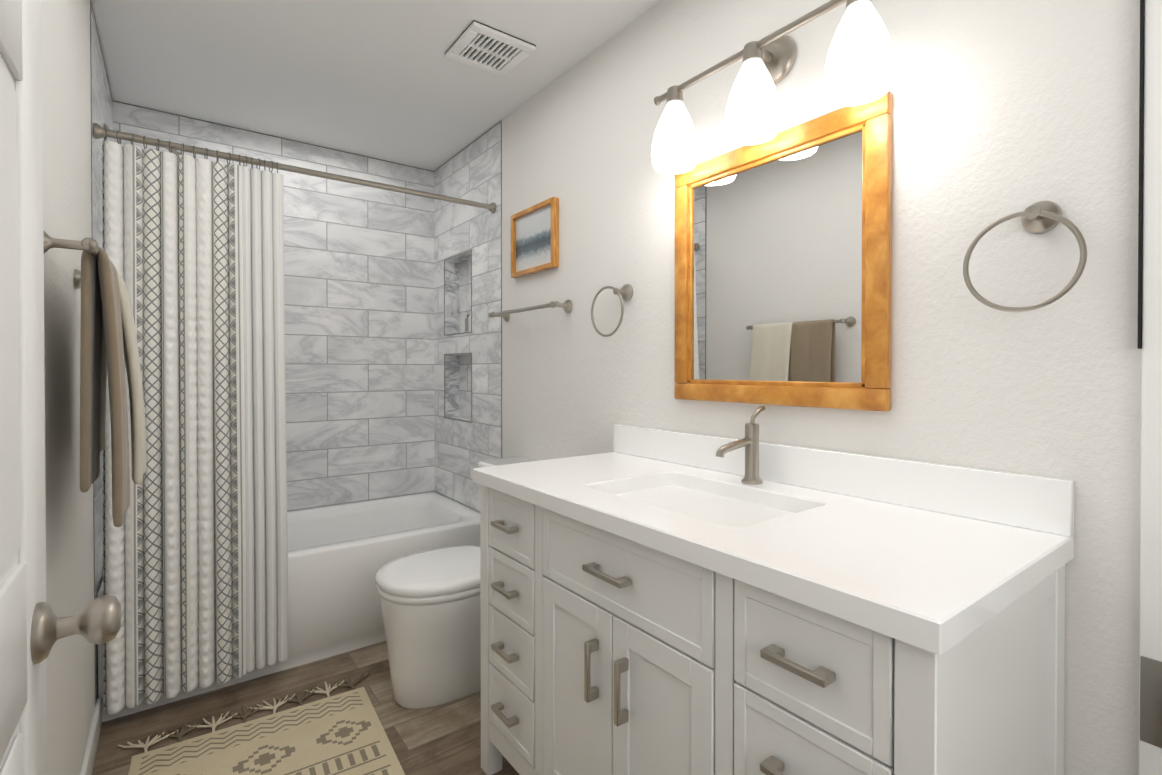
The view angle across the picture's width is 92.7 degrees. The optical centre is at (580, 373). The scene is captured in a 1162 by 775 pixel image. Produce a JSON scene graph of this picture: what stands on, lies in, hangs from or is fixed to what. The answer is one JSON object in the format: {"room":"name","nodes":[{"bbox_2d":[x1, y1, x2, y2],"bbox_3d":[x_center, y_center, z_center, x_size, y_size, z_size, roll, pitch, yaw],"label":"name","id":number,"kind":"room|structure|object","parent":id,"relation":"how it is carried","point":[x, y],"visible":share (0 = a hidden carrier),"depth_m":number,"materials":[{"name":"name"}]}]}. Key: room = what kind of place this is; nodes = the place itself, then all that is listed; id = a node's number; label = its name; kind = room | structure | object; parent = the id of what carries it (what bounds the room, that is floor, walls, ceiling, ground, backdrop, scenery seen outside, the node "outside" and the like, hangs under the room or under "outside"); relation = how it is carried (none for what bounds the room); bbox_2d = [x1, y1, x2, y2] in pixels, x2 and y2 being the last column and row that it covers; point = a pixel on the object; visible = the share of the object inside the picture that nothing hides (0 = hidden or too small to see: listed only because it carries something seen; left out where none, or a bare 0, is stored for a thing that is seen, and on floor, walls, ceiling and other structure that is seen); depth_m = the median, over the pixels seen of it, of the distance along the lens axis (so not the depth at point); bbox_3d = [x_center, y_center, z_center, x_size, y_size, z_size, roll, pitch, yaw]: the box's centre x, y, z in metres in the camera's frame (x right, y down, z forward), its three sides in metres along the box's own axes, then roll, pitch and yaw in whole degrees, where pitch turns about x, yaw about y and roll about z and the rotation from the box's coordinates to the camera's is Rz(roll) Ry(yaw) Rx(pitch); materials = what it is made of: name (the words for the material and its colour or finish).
{"room":"bathroom","nodes":[
{"label":"bathroom","id":0,"kind":"room"},
{"bbox_2d":[42,0,112,774],"bbox_3d":[-0.904,-0.010,0.790,0.102,2.440,4.465,0,1,-37],"label":"wall","id":1,"kind":"structure","parent":0,"point":[77,97],"depth_m":1.41,"materials":[{"name":"white paint"}]},
{"bbox_2d":[0,0,121,774],"bbox_3d":[-0.416,0.187,0.388,0.110,2.028,0.766,0,1,-37],"label":"door","id":2,"kind":"structure","parent":1,"relation":"in","point":[34,628],"depth_m":0.59,"materials":[{"name":"white wood"}]},
{"bbox_2d":[80,698,101,774],"bbox_3d":[-0.618,1.164,0.505,0.013,0.095,3.452,0,1,-37],"label":"baseboard","id":3,"kind":"structure","parent":1,"relation":"attached to","point":[90,750],"depth_m":1.71,"materials":[{"name":"white"}]},
{"bbox_2d":[43,230,145,526],"bbox_3d":[-1.144,0.027,1.325,0.151,0.616,0.618,0,1,-37],"label":"towel bar","id":4,"kind":"object","parent":1,"relation":"attached to","point":[108,339],"visible":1,"depth_m":1.18,"materials":[{"name":"beige fabric"}]},
{"bbox_2d":[94,123,495,713],"bbox_3d":[-1.026,0.138,2.318,1.518,1.991,0.138,0,1,-37],"label":"shower curtain","id":5,"kind":"object","parent":1,"relation":"attached to","point":[195,563],"visible":0.96,"depth_m":2.03,"materials":[{"name":"white fabric"}]},
{"bbox_2d":[112,100,434,510],"bbox_3d":[-1.551,-0.027,3.025,1.522,2.440,0.102,0,1,-37],"label":"wall","id":6,"kind":"structure","parent":0,"point":[359,308],"depth_m":3.14,"materials":[{"name":"tile"}]},
{"bbox_2d":[92,641,518,774],"bbox_3d":[-0.253,1.236,1.281,1.762,0.060,4.505,0,1,-37],"label":"floor","id":7,"kind":"structure","parent":0,"point":[443,739],"depth_m":1.94,"materials":[{"name":"brown wood"}]},
{"bbox_2d":[117,671,404,774],"bbox_3d":[-0.853,1.198,1.533,0.834,0.012,1.181,0,1,-37],"label":"rug","id":8,"kind":"object","parent":7,"relation":"on","point":[344,733],"visible":1,"depth_m":1.78,"materials":[{"name":"beige fabric"}]},
{"bbox_2d":[98,492,479,721],"bbox_3d":[-1.280,0.965,2.667,1.516,0.460,0.807,0,1,-37],"label":"bathtub","id":9,"kind":"object","parent":7,"relation":"on","point":[340,556],"visible":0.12,"depth_m":2.42,"materials":[{"name":"white ceramic"}]},
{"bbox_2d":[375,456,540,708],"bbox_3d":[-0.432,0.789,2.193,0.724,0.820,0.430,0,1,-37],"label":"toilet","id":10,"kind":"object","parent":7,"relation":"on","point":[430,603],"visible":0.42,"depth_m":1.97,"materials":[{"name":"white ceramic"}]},
{"bbox_2d":[473,478,1064,774],"bbox_3d":[0.276,0.768,1.343,0.588,0.875,1.250,0,1,-37],"label":"bathroom vanity","id":11,"kind":"object","parent":7,"relation":"on","point":[659,602],"depth_m":0.99,"materials":[{"name":"painted wood"},{"name":"white quartz"},{"name":"brushed nickel"}]},
{"bbox_2d":[473,450,1073,657],"bbox_3d":[0.281,0.310,1.343,0.577,0.040,1.274,0,1,-37],"label":"countertop","id":12,"kind":"structure","parent":11,"relation":"on","point":[933,575],"depth_m":0.98,"materials":[{"name":"white stone"}]},
{"bbox_2d":[625,482,788,521],"bbox_3d":[0.280,0.395,1.343,0.338,0.154,0.498,0,1,-37],"label":"sink","id":13,"kind":"object","parent":12,"relation":"in","point":[733,507],"depth_m":1.43,"materials":[{"name":"white ceramic"}]},
{"bbox_2d":[713,406,768,485],"bbox_3d":[0.418,0.189,1.443,0.192,0.201,0.054,0,1,-37],"label":"faucet","id":14,"kind":"object","parent":12,"relation":"on","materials":[{"name":"silver metal"}]},
{"bbox_2d":[92,0,660,170],"bbox_3d":[-0.253,-1.264,1.262,1.762,0.060,4.505,0,1,-37],"label":"ceiling","id":15,"kind":"structure","parent":0,"point":[387,80],"depth_m":2.22,"materials":[{"name":"white paint"}]},
{"bbox_2d":[445,20,535,76],"bbox_3d":[-0.349,-1.232,2.122,0.256,0.016,0.256,0,1,-37],"label":"ceiling vent","id":16,"kind":"object","parent":15,"relation":"in","point":[483,47],"visible":1,"depth_m":2.10,"materials":[{"name":"white plastic"}]},
{"bbox_2d":[434,0,1141,774],"bbox_3d":[0.406,-0.018,1.760,0.122,2.440,4.465,0,1,-37],"label":"wall","id":17,"kind":"structure","parent":0,"point":[1000,108],"depth_m":1.21,"materials":[{"name":"white paint"}]},
{"bbox_2d":[462,311,470,331],"bbox_3d":[-0.642,-0.293,3.150,0.034,0.121,0.124,0,1,-37],"label":"bottle","id":18,"kind":"object","parent":17,"relation":"in","point":[466,323],"visible":0.73,"depth_m":3.14,"materials":[{"name":"white plastic"}]},
{"bbox_2d":[488,299,571,320],"bbox_3d":[-0.240,-0.278,2.456,0.088,0.054,0.584,0,1,-37],"label":"towel bar","id":19,"kind":"object","parent":17,"relation":"attached to","point":[566,305],"visible":1,"depth_m":2.34,"materials":[{"name":"silver metal"}]},
{"bbox_2d":[511,197,558,277],"bbox_3d":[-0.212,-0.593,2.464,0.030,0.290,0.360,0,1,-37],"label":"picture frame","id":20,"kind":"object","parent":17,"relation":"attached to","point":[534,238],"visible":1,"depth_m":2.45,"materials":[{"name":"brown wood"}]},
{"bbox_2d":[591,284,632,336],"bbox_3d":[0.109,-0.225,2.009,0.060,0.188,0.184,0,1,-37],"label":"towel ring","id":21,"kind":"object","parent":17,"relation":"attached to","point":[625,292],"visible":1,"depth_m":1.96,"materials":[{"name":"silver metal"}]},
{"bbox_2d":[651,0,894,173],"bbox_3d":[0.456,-0.758,1.443,0.170,0.288,0.716,0,1,-37],"label":"sconce","id":22,"kind":"object","parent":17,"relation":"attached to","point":[859,69],"visible":1,"depth_m":1.38,"materials":[{"name":"white glass"}]},
{"bbox_2d":[674,91,891,411],"bbox_3d":[0.500,-0.276,1.508,0.026,0.720,0.654,0,1,-37],"label":"framed mirror","id":23,"kind":"object","parent":17,"relation":"attached to","point":[783,268],"visible":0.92,"depth_m":1.44,"materials":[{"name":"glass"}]},
{"bbox_2d":[614,424,1073,533],"bbox_3d":[0.505,0.239,1.508,0.020,0.100,1.274,0,1,-37],"label":"backsplash","id":24,"kind":"structure","parent":17,"relation":"attached to","point":[1014,499],"depth_m":1.22,"materials":[{"name":"white stone"}]},
{"bbox_2d":[963,201,1086,311],"bbox_3d":[0.828,-0.218,1.036,0.060,0.209,0.186,0,1,-37],"label":"towel ring","id":25,"kind":"object","parent":17,"relation":"attached to","point":[1040,217],"visible":1,"depth_m":1.02,"materials":[{"name":"silver metal"}]},
{"bbox_2d":[1137,0,1161,774],"bbox_3d":[1.097,-0.010,0.706,0.025,2.440,0.550,0,1,-37],"label":"trim","id":26,"kind":"structure","parent":17,"relation":"attached to","point":[1149,344],"depth_m":0.91,"materials":[{"name":"white paint"}]}
]}

